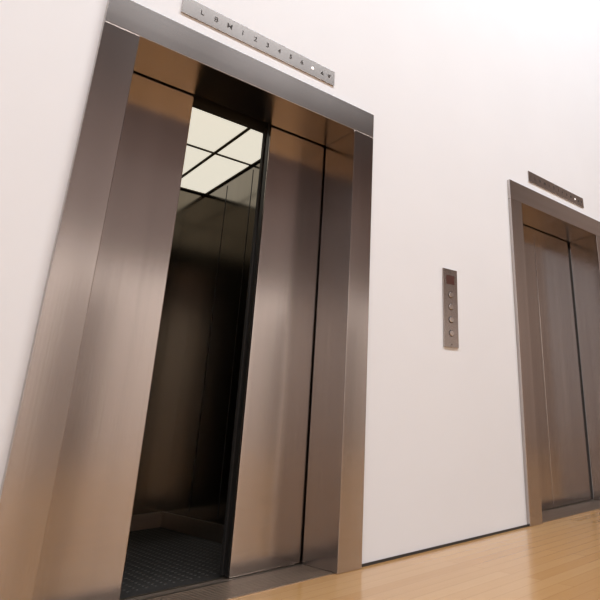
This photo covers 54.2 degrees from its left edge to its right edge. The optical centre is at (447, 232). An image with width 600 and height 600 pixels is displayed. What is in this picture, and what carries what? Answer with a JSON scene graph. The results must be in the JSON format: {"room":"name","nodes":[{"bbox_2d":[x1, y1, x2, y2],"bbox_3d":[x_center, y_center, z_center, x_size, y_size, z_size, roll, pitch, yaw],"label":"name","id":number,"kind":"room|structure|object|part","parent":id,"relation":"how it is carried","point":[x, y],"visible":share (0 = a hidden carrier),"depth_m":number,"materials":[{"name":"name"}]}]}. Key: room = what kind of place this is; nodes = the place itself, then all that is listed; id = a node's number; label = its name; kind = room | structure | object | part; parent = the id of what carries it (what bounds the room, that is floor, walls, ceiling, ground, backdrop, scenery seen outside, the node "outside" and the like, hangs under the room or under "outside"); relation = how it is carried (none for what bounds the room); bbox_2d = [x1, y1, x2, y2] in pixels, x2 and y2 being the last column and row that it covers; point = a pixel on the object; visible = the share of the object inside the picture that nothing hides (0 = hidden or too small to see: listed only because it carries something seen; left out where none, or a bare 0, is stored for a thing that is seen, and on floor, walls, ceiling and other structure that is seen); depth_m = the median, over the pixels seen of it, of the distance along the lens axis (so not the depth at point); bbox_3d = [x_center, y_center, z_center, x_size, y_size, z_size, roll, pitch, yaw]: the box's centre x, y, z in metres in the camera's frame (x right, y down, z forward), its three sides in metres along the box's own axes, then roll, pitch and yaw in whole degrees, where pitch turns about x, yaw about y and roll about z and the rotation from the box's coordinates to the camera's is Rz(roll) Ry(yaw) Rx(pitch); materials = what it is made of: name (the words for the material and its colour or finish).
{"room":"lobby","nodes":[
{"label":"lobby","id":0,"kind":"room"},
{"bbox_2d":[0,0,599,563],"bbox_3d":[0.265,-2.272,4.799,0.250,8.600,16.000,-18,-25,40],"label":"wall","id":1,"kind":"structure","parent":0,"point":[465,98],"depth_m":3.21,"materials":[{"name":"paint"}]},
{"bbox_2d":[0,0,373,599],"bbox_3d":[-1.588,0.416,3.021,1.955,2.557,2.148,-18,-25,40],"label":"elevator","id":2,"kind":"object","parent":1,"relation":"attached to","point":[190,422],"visible":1,"depth_m":2.58,"materials":[{"name":"metal"}]},
{"bbox_3d":[-1.434,0.253,2.204,0.034,2.199,0.574,-18,-25,40],"label":"landing door","id":3,"kind":"part","parent":2,"relation":"part of","materials":[{"name":"metal"}]},
{"bbox_3d":[-1.725,1.561,2.733,1.530,0.090,1.200,-18,-25,40],"label":"car skirting","id":4,"kind":"part","parent":2,"relation":"part of","materials":[{"name":"metal"}]},
{"bbox_3d":[-0.987,1.410,2.107,0.318,0.064,1.808,-18,-25,40],"label":"landing sill","id":5,"kind":"part","parent":2,"relation":"part of","materials":[{"name":"metal"}]},
{"bbox_3d":[-0.798,0.506,2.925,0.025,2.159,0.574,-18,-25,40],"label":"car door","id":6,"kind":"part","parent":2,"relation":"part of","materials":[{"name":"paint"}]},
{"bbox_3d":[-0.753,0.472,2.891,0.034,2.199,0.574,-18,-25,40],"label":"landing door","id":7,"kind":"part","parent":2,"relation":"part of","materials":[{"name":"metal"}]},
{"bbox_2d":[181,0,334,85],"bbox_3d":[-0.914,-0.942,2.791,0.008,0.090,0.826,-18,-25,40],"label":"plate","id":8,"kind":"object","parent":1,"relation":"attached to","point":[191,8],"visible":1,"depth_m":2.74,"materials":[{"name":"metal"}]},
{"bbox_2d":[362,525,527,566],"bbox_3d":[0.440,1.763,3.334,0.004,0.012,16.000,-18,-25,40],"label":"baseboard","id":9,"kind":"structure","parent":1,"relation":"attached to","point":[522,526],"depth_m":2.84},
{"bbox_2d":[442,268,458,347],"bbox_3d":[0.016,0.446,3.326,0.016,0.472,0.124,-18,-25,40],"label":"panel","id":10,"kind":"object","parent":1,"relation":"attached to","point":[449,277],"visible":1,"depth_m":3.32,"materials":[{"name":"metal"}]},
{"bbox_2d":[507,179,599,526],"bbox_3d":[0.236,1.005,4.858,1.955,2.557,2.148,-18,-25,40],"label":"elevator","id":11,"kind":"object","parent":1,"relation":"attached to","point":[558,480],"visible":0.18,"depth_m":4.45,"materials":[{"name":"metal"}]},
{"bbox_3d":[0.532,0.887,4.185,0.034,2.199,0.574,-18,-25,40],"label":"landing door","id":12,"kind":"part","parent":11,"relation":"part of","materials":[{"name":"metal"}]},
{"bbox_3d":[0.929,1.015,4.584,0.034,2.199,0.574,-18,-25,40],"label":"landing door","id":13,"kind":"part","parent":11,"relation":"part of","materials":[{"name":"metal"}]},
{"bbox_3d":[0.837,1.998,3.944,0.318,0.064,1.808,-18,-25,40],"label":"landing sill","id":14,"kind":"part","parent":11,"relation":"part of","materials":[{"name":"metal"}]},
{"bbox_2d":[528,171,583,207],"bbox_3d":[0.910,-0.353,4.628,0.008,0.090,0.826,-18,-25,40],"label":"plate","id":15,"kind":"object","parent":1,"relation":"attached to","point":[533,178],"visible":1,"depth_m":4.59,"materials":[{"name":"metal"}]},
{"bbox_2d":[229,509,599,599],"bbox_3d":[3.163,0.936,0.895,7.500,0.100,16.000,-18,-25,40],"label":"floor","id":16,"kind":"structure","parent":0,"point":[558,559],"depth_m":2.35,"materials":[{"name":"brown wood"}]}
]}

